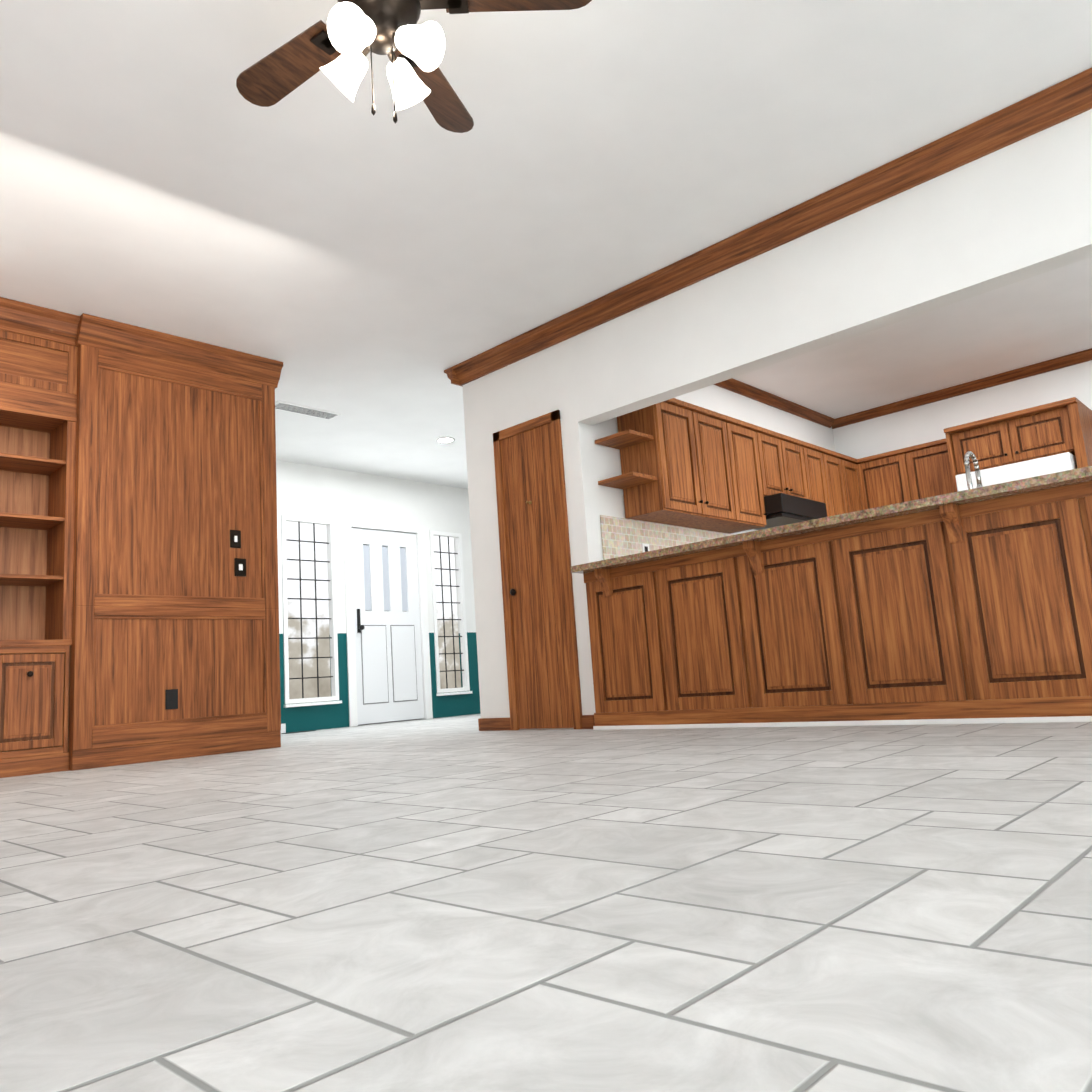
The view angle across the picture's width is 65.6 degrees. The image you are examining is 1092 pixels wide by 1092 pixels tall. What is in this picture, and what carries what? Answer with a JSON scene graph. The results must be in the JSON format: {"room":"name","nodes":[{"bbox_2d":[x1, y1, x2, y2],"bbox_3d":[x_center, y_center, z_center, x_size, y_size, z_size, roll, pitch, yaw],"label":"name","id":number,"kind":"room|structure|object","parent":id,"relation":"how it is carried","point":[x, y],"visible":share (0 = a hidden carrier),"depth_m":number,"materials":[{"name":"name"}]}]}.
{"room":"living room","nodes":[
{"label":"living room","id":0,"kind":"room"},
{"bbox_2d":[276,460,480,732],"bbox_3d":[-1.761,0.557,9.220,0.140,2.680,5.040,-12,-12,42],"label":"wall","id":1,"kind":"structure","parent":0,"point":[317,492],"depth_m":9.13,"materials":[{"name":"white paint"}]},
{"bbox_2d":[281,515,341,707],"bbox_3d":[-2.363,0.642,8.470,0.100,1.877,0.620,-12,-12,42],"label":"sidelight window","id":2,"kind":"structure","parent":1,"relation":"in","point":[332,618],"depth_m":8.50,"materials":[{"name":"white paint"}]},
{"bbox_2d":[343,517,432,726],"bbox_3d":[-1.710,0.804,9.134,0.171,2.160,1.060,-12,-12,42],"label":"entry door","id":3,"kind":"structure","parent":1,"relation":"in","point":[388,655],"depth_m":9.11,"materials":[{"name":"white paint"}]},
{"bbox_2d":[429,530,471,695],"bbox_3d":[-1.120,0.765,9.766,0.100,1.877,0.500,-12,-12,42],"label":"sidelight window","id":4,"kind":"structure","parent":1,"relation":"in","point":[465,688],"depth_m":9.80,"materials":[{"name":"white paint"}]},
{"bbox_2d":[462,381,493,717],"bbox_3d":[0.850,0.106,7.550,0.140,2.680,3.900,-12,-12,42],"label":"wall","id":5,"kind":"structure","parent":0,"point":[486,686],"depth_m":6.13,"materials":[{"name":"white paint"}]},
{"bbox_2d":[474,345,573,729],"bbox_3d":[-0.091,-0.101,5.862,0.810,2.680,0.140,-12,-12,42],"label":"wall","id":6,"kind":"structure","parent":0,"point":[535,385],"depth_m":5.99,"materials":[{"name":"white paint"}]},
{"bbox_2d":[280,715,594,732],"bbox_3d":[1.565,1.117,5.978,8.850,0.090,5.040,-12,-12,42],"label":"baseboard","id":7,"kind":"structure","parent":6,"relation":"attached to","point":[493,724],"depth_m":5.84,"materials":[{"name":"brown wood"}]},
{"bbox_2d":[493,410,581,729],"bbox_3d":[-0.084,0.171,5.695,0.640,2.090,0.050,-12,-12,42],"label":"closet door","id":8,"kind":"structure","parent":6,"relation":"in","point":[544,690],"depth_m":5.69,"materials":[{"name":"brown wood"}]},
{"bbox_2d":[444,68,1091,386],"bbox_3d":[1.482,-1.749,4.355,6.145,0.125,0.105,-12,-12,42],"label":"crown molding","id":9,"kind":"structure","parent":6,"relation":"attached to","point":[1060,102],"depth_m":4.41,"materials":[{"name":"brown wood"}]},
{"bbox_2d":[0,714,1091,1091],"bbox_3d":[0.653,0.988,4.185,13.480,0.100,9.180,-12,-12,42],"label":"floor","id":10,"kind":"structure","parent":0,"point":[452,904],"depth_m":1.13,"materials":[{"name":"tile"}]},
{"bbox_2d":[0,297,282,777],"bbox_3d":[-3.294,-0.083,4.586,0.495,2.678,3.879,-12,-12,42],"label":"built-in bookshelf","id":11,"kind":"object","parent":10,"relation":"on","point":[137,474],"visible":1,"depth_m":5.18,"materials":[{"name":"brown wood"}]},
{"bbox_2d":[165,689,177,709],"bbox_3d":[-2.294,0.939,5.192,0.004,0.120,0.075,-12,-12,42],"label":"electrical outlet","id":12,"kind":"object","parent":11,"relation":"attached to","point":[171,698],"visible":1,"depth_m":5.19,"materials":[{"name":"black plastic"}]},
{"bbox_2d":[230,530,240,547],"bbox_3d":[-2.072,-0.047,5.656,0.012,0.120,0.075,-12,-12,42],"label":"switch plate","id":13,"kind":"object","parent":11,"relation":"attached to","point":[235,535],"depth_m":5.65,"materials":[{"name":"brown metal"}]},
{"bbox_2d":[234,558,245,576],"bbox_3d":[-2.037,0.142,5.649,0.012,0.120,0.080,-12,-12,42],"label":"switch plate","id":14,"kind":"object","parent":11,"relation":"attached to","point":[239,563],"depth_m":5.64,"materials":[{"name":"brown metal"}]},
{"bbox_2d":[281,730,315,733],"bbox_3d":[-2.344,1.763,8.026,0.110,0.006,0.300,-12,-12,42],"label":"floor vent","id":15,"kind":"object","parent":10,"relation":"in","point":[298,732],"visible":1,"depth_m":7.98,"materials":[{"name":"grey metal"}]},
{"bbox_2d":[602,506,1091,729],"bbox_3d":[1.709,0.484,4.567,3.034,0.870,0.600,-12,-12,42],"label":"base cabinet","id":16,"kind":"object","parent":10,"relation":"on","point":[972,606],"depth_m":4.02,"materials":[{"name":"brown wood"}]},
{"bbox_2d":[570,466,1091,581],"bbox_3d":[1.478,-0.078,4.231,3.334,0.100,0.360,-12,-12,42],"label":"countertop","id":17,"kind":"structure","parent":16,"relation":"on","point":[1064,486],"depth_m":4.05,"materials":[{"name":"brown stone"}]},
{"bbox_2d":[606,498,1091,585],"bbox_3d":[1.688,0.036,4.650,3.034,0.040,0.630,-12,-12,42],"label":"trim","id":18,"kind":"structure","parent":16,"relation":"on","point":[1069,505],"depth_m":4.04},
{"bbox_2d":[964,451,982,489],"bbox_3d":[2.064,-0.282,4.131,0.106,0.361,0.193,-12,-12,42],"label":"kitchen faucet","id":19,"kind":"object","parent":18,"relation":"on","point":[970,454],"visible":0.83,"depth_m":4.11,"materials":[{"name":"silver metal"}]},
{"bbox_2d":[955,452,1076,490],"bbox_3d":[3.926,0.236,6.742,0.820,1.736,0.740,-12,-12,42],"label":"refrigerator","id":20,"kind":"object","parent":10,"relation":"on","point":[1032,468],"visible":0.06,"depth_m":6.57,"materials":[{"name":"white paint"}]},
{"bbox_2d":[0,0,1091,488],"bbox_3d":[1.038,-1.877,4.087,11.880,0.100,9.180,-12,-12,42],"label":"ceiling","id":21,"kind":"structure","parent":0,"point":[356,262],"depth_m":3.97,"materials":[{"name":"white paint"}]},
{"bbox_2d":[275,401,340,419],"bbox_3d":[-2.007,-1.127,7.060,0.160,0.013,0.580,-12,-12,42],"label":"ceiling vent","id":22,"kind":"object","parent":21,"relation":"in","point":[299,409],"visible":0.85,"depth_m":7.04,"materials":[{"name":"white metal"}]},
{"bbox_2d":[236,0,591,132],"bbox_3d":[-0.545,-1.603,2.582,1.248,0.699,1.248,-12,-12,42],"label":"ceiling fan","id":23,"kind":"object","parent":21,"relation":"hanging from","point":[354,33],"visible":1,"depth_m":2.63,"materials":[{"name":"brown wood"}]},
{"bbox_2d":[435,437,454,442],"bbox_3d":[-0.972,-1.021,8.182,0.190,0.007,0.190,-12,-12,42],"label":"recessed light","id":24,"kind":"object","parent":21,"relation":"in","point":[445,440],"visible":1,"depth_m":8.17,"materials":[{"name":"white paint"}]},
{"bbox_2d":[554,340,593,714],"bbox_3d":[1.531,-0.044,6.912,0.090,2.680,3.900,-12,-12,42],"label":"wall","id":25,"kind":"structure","parent":0,"point":[561,386],"depth_m":5.51,"materials":[{"name":"white paint"}]},
{"bbox_2d":[566,338,834,712],"bbox_3d":[1.581,-0.056,6.865,0.050,2.680,3.900,-12,-12,42],"label":"wall","id":26,"kind":"structure","parent":0,"point":[595,463],"depth_m":5.70,"materials":[{"name":"white paint"}]},
{"bbox_2d":[642,543,649,551],"bbox_3d":[0.691,0.043,5.832,0.006,0.120,0.075,-12,-12,42],"label":"outlet","id":27,"kind":"object","parent":26,"relation":"attached to","point":[645,547],"visible":0.17,"depth_m":5.81,"materials":[{"name":"white plastic"}]},
{"bbox_2d":[615,398,742,532],"bbox_3d":[0.953,-0.573,6.018,0.333,0.795,0.941,-12,-12,42],"label":"upper cabinet","id":28,"kind":"object","parent":26,"relation":"attached to","point":[684,465],"depth_m":5.77,"materials":[{"name":"brown wood"}]},
{"bbox_2d":[707,419,770,536],"bbox_3d":[1.388,-0.530,6.471,0.333,0.795,0.562,-12,-12,42],"label":"upper cabinet","id":29,"kind":"object","parent":26,"relation":"attached to","point":[754,485],"depth_m":6.43,"materials":[{"name":"brown wood"}]},
{"bbox_2d":[713,378,835,427],"bbox_3d":[1.553,-1.341,7.056,0.060,0.080,3.680,-12,-12,42],"label":"crown molding","id":30,"kind":"structure","parent":26,"relation":"attached to","point":[733,385],"depth_m":7.58,"materials":[{"name":"brown wood"}]},
{"bbox_2d":[763,428,810,499],"bbox_3d":[1.794,-0.607,6.922,0.333,0.555,0.760,-12,-12,42],"label":"upper cabinet","id":31,"kind":"object","parent":26,"relation":"attached to","point":[787,473],"depth_m":6.86,"materials":[{"name":"brown wood"}]},
{"bbox_2d":[755,493,826,529],"bbox_3d":[1.870,-0.254,6.815,0.470,0.175,0.750,-12,-12,42],"label":"range hood","id":32,"kind":"object","parent":31,"relation":"attached to","point":[781,509],"visible":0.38,"depth_m":6.56,"materials":[{"name":"black metal"}]},
{"bbox_2d":[807,443,846,516],"bbox_3d":[2.317,-0.438,7.440,0.333,0.795,0.853,-12,-12,42],"label":"upper cabinet","id":33,"kind":"object","parent":26,"relation":"attached to","point":[822,463],"depth_m":7.35,"materials":[{"name":"brown wood"}]},
{"bbox_2d":[839,453,866,512],"bbox_3d":[2.688,-0.406,7.800,0.371,0.795,0.427,-12,-12,42],"label":"upper cabinet","id":34,"kind":"object","parent":26,"relation":"attached to","point":[852,472],"depth_m":7.74,"materials":[{"name":"brown wood"}]},
{"bbox_2d":[572,109,1091,424],"bbox_3d":[2.013,-1.551,3.982,4.940,0.710,0.140,-12,-12,42],"label":"header beam","id":35,"kind":"structure","parent":0,"point":[1018,211],"depth_m":4.28,"materials":[{"name":"white paint"}]},
{"bbox_2d":[833,360,1091,458],"bbox_3d":[3.264,0.018,8.049,9.130,2.680,0.140,-12,-12,42],"label":"wall","id":36,"kind":"structure","parent":0,"point":[923,424],"depth_m":7.65,"materials":[{"name":"white paint"}]},
{"bbox_2d":[859,447,918,508],"bbox_3d":[3.202,-0.444,7.788,0.522,0.795,0.381,-12,-12,42],"label":"upper cabinet","id":37,"kind":"object","parent":36,"relation":"attached to","point":[888,477],"depth_m":7.68,"materials":[{"name":"brown wood"}]},
{"bbox_2d":[911,437,957,498],"bbox_3d":[3.504,-0.506,7.533,0.521,0.795,0.340,-12,-12,42],"label":"upper cabinet","id":38,"kind":"object","parent":36,"relation":"attached to","point":[934,471],"depth_m":7.41,"materials":[{"name":"brown wood"}]},
{"bbox_2d":[832,348,1091,428],"bbox_3d":[4.564,-1.589,6.816,4.800,0.080,0.060,-12,-12,42],"label":"crown molding","id":39,"kind":"structure","parent":36,"relation":"attached to","point":[1086,355],"depth_m":7.55,"materials":[{"name":"brown wood"}]},
{"bbox_2d":[947,398,1091,475],"bbox_3d":[3.911,-0.832,6.979,0.860,0.385,0.620,-12,-12,42],"label":"upper cabinet","id":40,"kind":"object","parent":36,"relation":"attached to","point":[1058,427],"depth_m":6.68,"materials":[{"name":"brown wood"}]},
{"label":"outside","id":41,"kind":"structure","parent":0,"visible":0},
{"bbox_2d":[286,521,460,703],"bbox_3d":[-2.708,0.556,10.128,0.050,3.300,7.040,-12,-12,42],"label":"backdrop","id":42,"kind":"structure","parent":41,"point":[308,625],"depth_m":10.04,"materials":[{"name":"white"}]}
]}

